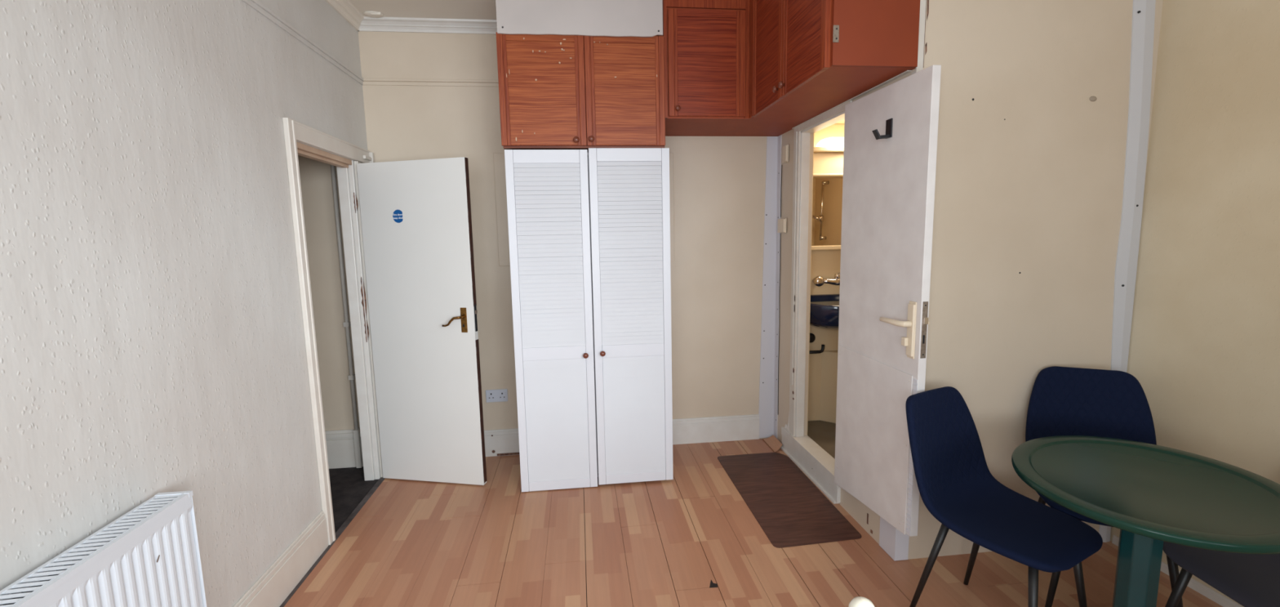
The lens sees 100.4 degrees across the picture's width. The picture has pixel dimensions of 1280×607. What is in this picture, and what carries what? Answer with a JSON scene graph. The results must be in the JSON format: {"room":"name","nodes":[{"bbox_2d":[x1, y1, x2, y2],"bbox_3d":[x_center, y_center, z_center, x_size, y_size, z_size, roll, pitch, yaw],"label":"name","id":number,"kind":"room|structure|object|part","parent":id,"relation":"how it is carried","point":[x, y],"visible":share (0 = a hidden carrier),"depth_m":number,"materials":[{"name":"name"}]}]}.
{"room":"studio apartment","nodes":[
{"label":"studio apartment","id":0,"kind":"room"},
{"bbox_2d":[0,0,381,606],"bbox_3d":[-1.438,0.027,0.807,0.088,2.875,5.360,-2,7,-7],"label":"wall","id":1,"kind":"structure","parent":0,"point":[153,341],"depth_m":1.66,"materials":[{"name":"white paint"}]},
{"bbox_2d":[0,489,207,606],"bbox_3d":[-1.322,1.020,1.023,0.123,0.766,1.371,-2,7,-7],"label":"radiator","id":2,"kind":"object","parent":1,"relation":"attached to","point":[148,555],"visible":1,"depth_m":1.39,"materials":[{"name":"white metal"}]},
{"bbox_3d":[-1.382,0.853,1.628,0.091,0.585,0.002,-2,7,-7],"label":"panel","id":3,"kind":"part","parent":2,"relation":"part of","materials":[{"name":"white metal"}]},
{"bbox_2d":[232,510,328,606],"bbox_3d":[-1.309,1.374,0.546,0.018,0.185,4.240,-2,7,-7],"label":"baseboard","id":4,"kind":"structure","parent":1,"relation":"attached to","point":[279,580],"depth_m":2.29,"materials":[{"name":"white wood"}]},
{"bbox_2d":[242,0,363,84],"bbox_3d":[-1.415,-1.050,0.735,0.014,0.039,5.240,-2,7,-7],"label":"trim","id":5,"kind":"structure","parent":1,"relation":"attached to","point":[256,5],"depth_m":2.56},
{"bbox_2d":[279,476,385,606],"bbox_3d":[-1.349,1.415,0.978,0.034,0.007,5.090,-2,7,-7],"label":"trim","id":6,"kind":"structure","parent":1,"relation":"attached to","point":[348,519],"depth_m":2.80,"materials":[{"name":"wood"}]},
{"bbox_2d":[324,0,364,31],"bbox_3d":[-1.396,-1.377,0.695,0.064,0.063,5.240,-2,7,-7],"label":"trim","id":7,"kind":"structure","parent":1,"relation":"attached to","point":[344,8],"depth_m":3.06,"materials":[{"name":"paint"}]},
{"bbox_2d":[282,117,486,544],"bbox_3d":[-1.508,0.130,2.946,0.825,2.056,0.856,3,8,26],"label":"door","id":8,"kind":"structure","parent":1,"relation":"in","point":[418,296],"depth_m":3.16,"materials":[{"name":"white wood"}]},
{"bbox_3d":[-1.621,0.124,3.007,0.040,2.056,0.987,-2,7,-7],"label":"architrave","id":9,"kind":"part","parent":8,"relation":"part of","materials":[{"name":"white wood"}]},
{"bbox_3d":[-1.081,0.101,3.097,0.140,0.146,0.054,-2,7,-7],"label":"handle","id":10,"kind":"part","parent":8,"relation":"part of","materials":[{"name":"gold metal"}]},
{"bbox_2d":[348,0,496,20],"bbox_3d":[0.451,-1.514,0.897,4.088,0.113,5.540,-2,7,-7],"label":"ceiling","id":11,"kind":"structure","parent":0,"point":[434,9],"depth_m":3.12,"materials":[{"name":"paint"}]},
{"bbox_2d":[297,31,768,438],"bbox_3d":[-0.397,-0.359,3.653,5.165,2.875,0.140,-2,7,-7],"label":"wall","id":12,"kind":"structure","parent":0,"point":[719,182],"depth_m":3.58,"materials":[{"name":"beige paint"}]},
{"bbox_2d":[324,428,363,468],"bbox_3d":[-2.303,0.979,3.512,1.057,0.261,0.026,-2,7,-7],"label":"baseboard","id":13,"kind":"structure","parent":12,"relation":"attached to","point":[340,448],"depth_m":3.54,"materials":[{"name":"white wood"}]},
{"bbox_2d":[330,164,363,467],"bbox_3d":[-1.896,-0.195,3.402,0.032,2.590,0.048,-2,7,-7],"label":"door frame","id":14,"kind":"structure","parent":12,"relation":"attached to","point":[357,446],"depth_m":3.43,"materials":[{"name":"white wood"}]},
{"bbox_2d":[359,16,497,34],"bbox_3d":[-1.267,-1.714,3.295,0.933,0.063,0.064,-2,7,-7],"label":"trim","id":15,"kind":"structure","parent":12,"relation":"attached to","point":[397,24],"depth_m":3.29,"materials":[{"name":"white paint"}]},
{"bbox_2d":[362,78,498,86],"bbox_3d":[-1.264,-1.391,3.361,0.933,0.039,0.014,-2,7,-7],"label":"trim","id":16,"kind":"structure","parent":12,"relation":"attached to","point":[382,82],"depth_m":3.35,"materials":[{"name":"beige paint"}]},
{"bbox_2d":[485,388,507,402],"bbox_3d":[-0.981,0.631,3.651,0.146,0.087,0.014,-2,7,-7],"label":"wall socket","id":17,"kind":"object","parent":12,"relation":"attached to","point":[500,394],"visible":1,"depth_m":3.65,"materials":[{"name":"white plastic"}]},
{"bbox_2d":[495,26,665,152],"bbox_3d":[-0.345,-1.319,3.175,0.904,0.848,0.612,-2,7,-7],"label":"upper cabinet","id":18,"kind":"object","parent":12,"relation":"attached to","point":[556,91],"visible":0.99,"depth_m":2.92,"materials":[{"name":"brown wood"}]},
{"bbox_3d":[-0.531,-1.158,2.900,0.462,0.584,0.020,-2,7,-7],"label":"door","id":19,"kind":"part","parent":18,"relation":"part of","materials":[{"name":"brown wood"}]},
{"bbox_3d":[-0.531,-1.161,2.901,0.362,0.579,0.017,-2,7,-7],"label":"planked panel","id":20,"kind":"part","parent":18,"relation":"part of","materials":[{"name":"brown wood"}]},
{"bbox_3d":[-0.350,-0.899,2.931,0.033,0.033,0.028,-2,7,-7],"label":"knob","id":21,"kind":"part","parent":18,"relation":"part of","materials":[{"name":"brown wood"}]},
{"bbox_2d":[495,0,662,37],"bbox_3d":[-0.317,-1.572,2.855,0.886,0.265,0.012,-2,7,-7],"label":"board","id":22,"kind":"object","parent":18,"relation":"attached to","point":[593,18],"visible":1,"depth_m":2.86,"materials":[{"name":"white plastic"}]},
{"bbox_3d":[-0.268,-0.907,2.940,0.033,0.033,0.028,-2,7,-7],"label":"knob","id":23,"kind":"part","parent":18,"relation":"part of","materials":[{"name":"brown wood"}]},
{"bbox_3d":[-0.081,-1.173,2.952,0.439,0.584,0.020,-2,7,-7],"label":"door","id":24,"kind":"part","parent":18,"relation":"part of","materials":[{"name":"brown wood"}]},
{"bbox_3d":[-0.081,-1.176,2.953,0.339,0.579,0.017,-2,7,-7],"label":"planked panel","id":25,"kind":"part","parent":18,"relation":"part of","materials":[{"name":"brown wood"}]},
{"bbox_2d":[484,413,759,456],"bbox_3d":[-0.405,0.943,3.756,2.571,0.185,0.020,-2,7,-7],"label":"baseboard","id":26,"kind":"structure","parent":12,"relation":"attached to","point":[501,442],"depth_m":3.84,"materials":[{"name":"white wood"}]},
{"bbox_2d":[662,0,749,136],"bbox_3d":[0.346,-1.426,3.253,0.494,0.682,0.592,-2,7,-7],"label":"upper cabinet","id":27,"kind":"object","parent":12,"relation":"attached to","point":[707,42],"visible":1,"depth_m":3.00,"materials":[{"name":"red wood"}]},
{"bbox_3d":[0.213,-1.096,2.993,0.030,0.030,0.027,-2,7,-7],"label":"knob","id":28,"kind":"part","parent":27,"relation":"part of","materials":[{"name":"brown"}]},
{"bbox_3d":[0.377,-1.351,3.005,0.338,0.567,0.017,-2,7,-7],"label":"planked panel","id":29,"kind":"part","parent":27,"relation":"part of","materials":[{"name":"red wood"}]},
{"bbox_2d":[758,134,782,438],"bbox_3d":[0.912,-0.075,3.760,0.123,2.145,0.065,-2,7,-7],"label":"trim","id":30,"kind":"structure","parent":12,"relation":"attached to","point":[769,355],"depth_m":3.79,"materials":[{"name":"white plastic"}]},
{"bbox_2d":[284,438,1222,606],"bbox_3d":[-0.122,1.386,1.237,5.045,0.061,5.320,-2,7,-7],"label":"floor","id":31,"kind":"structure","parent":0,"point":[690,539],"depth_m":2.49,"materials":[{"name":"brown laminate"}]},
{"bbox_2d":[504,147,673,491],"bbox_3d":[-0.299,0.089,3.343,0.910,1.981,0.604,-2,7,-7],"label":"wardrobe","id":32,"kind":"object","parent":31,"relation":"on","point":[589,233],"visible":1,"depth_m":3.07,"materials":[{"name":"white wood"}]},
{"bbox_3d":[-0.497,0.130,3.062,0.450,1.967,0.022,-2,7,-7],"label":"door","id":33,"kind":"part","parent":32,"relation":"part of","materials":[{"name":"white wood"}]},
{"bbox_3d":[-0.313,0.300,3.079,0.033,0.033,0.033,-2,7,-7],"label":"knob","id":34,"kind":"part","parent":32,"relation":"part of","materials":[{"name":"brown wood"}]},
{"bbox_3d":[-0.216,0.290,3.089,0.033,0.033,0.033,-2,7,-7],"label":"knob","id":35,"kind":"part","parent":32,"relation":"part of","materials":[{"name":"brown wood"}]},
{"bbox_3d":[-0.043,0.106,3.113,0.454,1.965,0.022,-2,7,-7],"label":"door","id":36,"kind":"part","parent":32,"relation":"part of","materials":[{"name":"white wood"}]},
{"bbox_2d":[762,435,782,451],"bbox_3d":[0.945,0.986,3.782,0.068,0.039,0.243,-2,7,-7],"label":"laminate offcut","id":37,"kind":"object","parent":31,"relation":"on","point":[775,444],"visible":1,"depth_m":3.78,"materials":[{"name":"beige laminate"}]},
{"bbox_2d":[717,452,862,546],"bbox_3d":[0.815,1.094,3.109,0.474,0.003,1.079,-2,7,-7],"label":"mat","id":38,"kind":"object","parent":31,"relation":"on","point":[791,510],"visible":1,"depth_m":2.98,"materials":[{"name":"brown fabric"}]},
{"bbox_2d":[848,595,875,606],"bbox_3d":[0.454,0.973,1.118,0.055,0.768,0.055,-2,7,-7],"label":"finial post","id":39,"kind":"object","parent":31,"relation":"on","point":[857,601],"visible":1,"depth_m":1.07,"materials":[{"name":"beige"}]},
{"bbox_2d":[905,386,1102,606],"bbox_3d":[1.301,0.802,1.968,0.453,0.862,0.563,-5,8,-28],"label":"dining chair","id":40,"kind":"object","parent":31,"relation":"on","point":[956,484],"visible":1,"depth_m":2.00,"materials":[{"name":"blue fabric"}]},
{"bbox_3d":[1.102,1.010,2.032,0.137,0.441,0.029,3,8,27],"label":"leg","id":41,"kind":"part","parent":40,"relation":"part of","materials":[{"name":"black metal"}]},
{"bbox_3d":[1.383,0.985,2.184,0.029,0.441,0.137,0,7,5],"label":"leg","id":42,"kind":"part","parent":40,"relation":"part of","materials":[{"name":"black metal"}]},
{"bbox_3d":[1.273,1.043,1.725,0.029,0.444,0.107,1,8,18],"label":"leg","id":43,"kind":"part","parent":40,"relation":"part of","materials":[{"name":"black metal"}]},
{"bbox_3d":[1.551,1.019,1.876,0.107,0.444,0.029,1,8,15],"label":"leg","id":44,"kind":"part","parent":40,"relation":"part of","materials":[{"name":"black metal"}]},
{"bbox_2d":[1025,365,1182,606],"bbox_3d":[1.830,0.756,2.127,0.469,0.892,0.583,2,8,25],"label":"dining chair","id":45,"kind":"object","parent":31,"relation":"on","point":[1064,400],"visible":0.38,"depth_m":2.28,"materials":[{"name":"blue fabric"}]},
{"bbox_3d":[1.742,0.949,2.346,0.030,0.456,0.142,-2,7,-8],"label":"leg","id":46,"kind":"part","parent":45,"relation":"part of","materials":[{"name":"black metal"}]},
{"bbox_3d":[1.587,0.992,2.018,0.111,0.460,0.030,-4,8,-18],"label":"leg","id":47,"kind":"part","parent":45,"relation":"part of","materials":[{"name":"black metal"}]},
{"bbox_3d":[1.884,1.004,1.878,0.030,0.460,0.111,-4,8,-21],"label":"leg","id":48,"kind":"part","parent":45,"relation":"part of","materials":[{"name":"black metal"}]},
{"bbox_2d":[1011,435,1279,606],"bbox_3d":[1.552,0.897,1.670,0.720,0.734,0.701,-2,7,-7],"label":"bistro table","id":49,"kind":"object","parent":31,"relation":"on","point":[1155,494],"visible":1,"depth_m":1.60,"materials":[{"name":"green paint"}]},
{"bbox_2d":[1162,541,1279,606],"bbox_3d":[1.982,0.837,1.588,0.563,0.862,0.453,-1,7,1],"label":"dining chair","id":50,"kind":"object","parent":31,"relation":"on","point":[1250,580],"visible":0.82,"depth_m":1.63,"materials":[{"name":"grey fabric"}]},
{"bbox_3d":[1.767,1.027,1.777,0.029,0.444,0.107,-8,10,-42],"label":"leg","id":51,"kind":"part","parent":50,"relation":"part of","materials":[{"name":"black metal"}]},
{"bbox_2d":[806,133,813,434],"bbox_3d":[1.140,-0.092,3.047,0.010,2.080,1.338,-2,7,-7],"label":"wall","id":52,"kind":"structure","parent":0,"point":[813,133],"depth_m":3.43,"materials":[{"name":"beige paint"}]},
{"bbox_2d":[807,419,835,458],"bbox_3d":[1.521,0.967,3.262,0.744,0.090,1.448,-2,7,-7],"label":"floor","id":53,"kind":"structure","parent":0,"point":[823,433],"depth_m":3.60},
{"bbox_2d":[808,123,844,422],"bbox_3d":[1.428,-0.175,3.654,0.724,2.080,0.250,-2,7,-7],"label":"wall","id":54,"kind":"structure","parent":0,"point":[823,366],"depth_m":3.78,"materials":[{"name":"beige paint"}]},
{"bbox_2d":[809,333,815,342],"bbox_3d":[1.205,0.243,3.764,0.068,0.068,0.024,-2,7,-7],"label":"disc","id":55,"kind":"object","parent":54,"relation":"attached to","point":[812,337],"visible":0.6,"depth_m":3.75,"materials":[{"name":"black plastic"}]},
{"bbox_2d":[808,344,824,353],"bbox_3d":[1.188,0.319,3.750,0.209,0.061,0.065,-2,7,-7],"label":"toilet roll holder","id":56,"kind":"object","parent":54,"relation":"attached to","point":[822,349],"visible":0.61,"depth_m":3.73,"materials":[{"name":"black plastic"}]},
{"bbox_2d":[809,293,839,329],"bbox_3d":[1.411,0.062,3.602,0.625,0.222,0.346,-2,7,-7],"label":"basin","id":57,"kind":"object","parent":54,"relation":"attached to","point":[821,316],"visible":0.24,"depth_m":3.53,"materials":[{"name":"blue ceramic"}]},
{"bbox_2d":[812,271,839,286],"bbox_3d":[1.349,-0.162,3.636,0.307,0.121,0.210,-2,7,-7],"label":"tap","id":58,"kind":"object","parent":54,"relation":"attached to","point":[818,281],"visible":0.48,"depth_m":3.64,"materials":[{"name":"silver metal"}]},
{"bbox_3d":[1.356,-0.196,3.630,0.044,0.053,0.088,-2,7,-7],"label":"lever","id":59,"kind":"part","parent":58,"relation":"part of","materials":[{"name":"silver metal"}]},
{"bbox_2d":[811,137,844,249],"bbox_3d":[1.422,-0.736,3.602,0.690,0.740,0.149,-2,7,-7],"label":"mirror","id":60,"kind":"object","parent":54,"relation":"attached to","point":[828,162],"visible":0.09,"depth_m":3.61,"materials":[{"name":"beige mirror"}]},
{"bbox_2d":[811,244,840,249],"bbox_3d":[1.423,-0.389,3.689,0.690,0.030,0.064,-2,7,-7],"label":"shelf","id":61,"kind":"object","parent":60,"relation":"attached to","point":[813,246],"depth_m":3.64,"materials":[{"name":"beige plastic"}]},
{"bbox_2d":[811,177,843,245],"bbox_3d":[1.420,-0.629,3.644,0.690,0.458,0.006,-2,7,-7],"label":"mirror glass","id":62,"kind":"object","parent":60,"relation":"on","point":[827,200],"depth_m":3.62,"materials":[{"name":"beige mirror"}]},
{"bbox_2d":[815,137,844,146],"bbox_3d":[1.425,-1.069,3.541,0.530,0.062,0.086,-2,7,-7],"label":"diffuser","id":63,"kind":"object","parent":60,"relation":"attached to","point":[831,141],"depth_m":3.49,"materials":[{"name":"beige plastic"}]},
{"bbox_2d":[835,119,844,124],"bbox_3d":[1.480,-1.165,2.988,0.744,0.050,1.448,-2,7,-7],"label":"ceiling","id":64,"kind":"structure","parent":0,"point":[842,122],"depth_m":3.59,"materials":[{"name":"beige paint"}]},
{"bbox_2d":[777,74,906,543],"bbox_3d":[1.086,-0.310,3.049,0.083,2.875,1.448,-2,7,-7],"label":"wall","id":65,"kind":"structure","parent":0,"point":[869,520],"depth_m":3.53,"materials":[{"name":"beige paint"}]},
{"bbox_2d":[777,164,782,409],"bbox_3d":[0.975,-0.070,3.720,0.004,1.750,0.015,-2,7,-7],"label":"cable","id":66,"kind":"object","parent":65,"relation":"attached to","point":[781,165],"visible":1,"depth_m":3.74,"materials":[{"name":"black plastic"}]},
{"bbox_2d":[777,217,786,232],"bbox_3d":[0.960,-0.528,3.619,0.018,0.095,0.140,-2,7,-7],"label":"junction box","id":67,"kind":"object","parent":65,"relation":"attached to","point":[781,222],"visible":1,"depth_m":3.58,"materials":[{"name":"beige plastic"}]},
{"bbox_3d":[0.958,-0.524,3.593,0.010,0.087,0.080,-2,7,-7],"label":"lid","id":68,"kind":"part","parent":67,"relation":"part of","materials":[{"name":"beige plastic"}]},
{"bbox_2d":[782,144,788,163],"bbox_3d":[0.956,-0.986,3.521,0.016,0.110,0.090,-2,7,-7],"label":"junction box","id":69,"kind":"object","parent":65,"relation":"attached to","point":[785,148],"visible":1,"depth_m":3.49,"materials":[{"name":"beige plastic"}]},
{"bbox_3d":[0.954,-0.984,3.504,0.009,0.102,0.050,-2,7,-7],"label":"lid","id":70,"kind":"part","parent":69,"relation":"part of","materials":[{"name":"beige plastic"}]},
{"bbox_2d":[723,0,919,136],"bbox_3d":[0.824,-1.380,2.837,0.418,0.686,1.535,-2,7,-7],"label":"upper cabinet","id":71,"kind":"object","parent":65,"relation":"attached to","point":[808,58],"visible":1,"depth_m":2.34,"materials":[{"name":"red wood"}]},
{"bbox_3d":[0.663,-1.348,2.764,0.020,0.638,0.342,-2,7,-7],"label":"planked panel","id":72,"kind":"part","parent":71,"relation":"part of","materials":[{"name":"red wood"}]},
{"bbox_3d":[0.661,-1.345,2.764,0.024,0.643,0.442,-2,7,-7],"label":"door","id":73,"kind":"part","parent":71,"relation":"part of","materials":[{"name":"red wood"}]},
{"bbox_3d":[0.664,-1.051,2.617,0.028,0.033,0.033,-2,7,-7],"label":"knob","id":74,"kind":"part","parent":71,"relation":"part of","materials":[{"name":"brown wood"}]},
{"bbox_3d":[0.673,-1.041,2.538,0.028,0.033,0.033,-2,7,-7],"label":"knob","id":75,"kind":"part","parent":71,"relation":"part of","materials":[{"name":"brown wood"}]},
{"bbox_3d":[0.716,-1.291,2.315,0.020,0.638,0.364,-2,7,-7],"label":"planked panel","id":76,"kind":"part","parent":71,"relation":"part of","materials":[{"name":"red wood"}]},
{"bbox_3d":[0.714,-1.289,2.315,0.024,0.643,0.464,-2,7,-7],"label":"door","id":77,"kind":"part","parent":71,"relation":"part of","materials":[{"name":"red wood"}]},
{"bbox_3d":[0.934,-1.288,2.097,0.360,0.682,0.015,-2,7,-7],"label":"panel","id":78,"kind":"part","parent":71,"relation":"part of","materials":[{"name":"brown wood"}]},
{"bbox_2d":[780,65,941,536],"bbox_3d":[1.087,0.037,2.877,0.161,2.150,1.512,-2,7,-4],"label":"door","id":79,"kind":"structure","parent":65,"relation":"in","point":[889,184],"depth_m":2.44,"materials":[{"name":"wood"}]},
{"bbox_3d":[1.061,-0.045,2.912,0.022,1.995,1.198,-2,7,-7],"label":"architrave","id":80,"kind":"part","parent":79,"relation":"part of","materials":[{"name":"white wood"}]},
{"bbox_3d":[1.090,0.635,2.547,0.006,0.761,0.630,-2,7,-6],"label":"kick panel","id":81,"kind":"part","parent":79,"relation":"part of","materials":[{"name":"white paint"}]},
{"bbox_2d":[871,118,893,139],"bbox_3d":[1.039,-0.748,2.291,0.072,0.084,0.043,-2,7,-7],"label":"hook","id":82,"kind":"object","parent":79,"relation":"attached to","point":[888,122],"visible":1,"depth_m":2.28,"materials":[{"name":"black plastic"}]},
{"bbox_3d":[1.078,0.101,2.244,0.062,0.235,0.177,-2,7,-7],"label":"handle","id":83,"kind":"part","parent":79,"relation":"part of","materials":[{"name":"beige plastic"}]},
{"bbox_2d":[879,515,909,559],"bbox_3d":[1.179,0.720,2.442,0.066,0.897,0.126,-2,7,-7],"label":"trim","id":84,"kind":"structure","parent":65,"relation":"attached to","point":[892,540],"depth_m":2.44,"materials":[{"name":"white plastic"}]},
{"bbox_2d":[906,0,1163,559],"bbox_3d":[1.682,-0.233,2.358,1.099,2.875,0.073,-2,7,-7],"label":"wall","id":85,"kind":"structure","parent":0,"point":[1033,107],"depth_m":2.30,"materials":[{"name":"beige paint"}]},
{"bbox_2d":[911,0,928,75],"bbox_3d":[1.146,-0.678,2.216,0.045,1.935,0.036,-2,7,-7],"label":"trim","id":86,"kind":"structure","parent":85,"relation":"attached to","point":[922,46],"depth_m":2.15,"materials":[{"name":"white wood"}]},
{"bbox_2d":[1098,0,1155,542],"bbox_3d":[2.150,-0.263,2.368,0.155,2.835,0.014,-2,7,-7],"label":"trim","id":87,"kind":"structure","parent":85,"relation":"attached to","point":[1143,11],"depth_m":2.33,"materials":[{"name":"white paint"}]},
{"bbox_2d":[1110,0,1279,606],"bbox_3d":[2.420,-0.112,1.308,0.120,2.875,5.480,-2,7,-7],"label":"wall","id":88,"kind":"structure","parent":0,"point":[1204,353],"depth_m":2.10,"materials":[{"name":"beige paint"}]},
{"bbox_2d":[1111,534,1243,606],"bbox_3d":[2.326,1.196,1.951,0.008,0.040,1.202,-2,7,-7],"label":"baseboard","id":89,"kind":"structure","parent":88,"relation":"attached to","point":[1214,595],"depth_m":2.17,"materials":[{"name":"white wood"}]}
]}

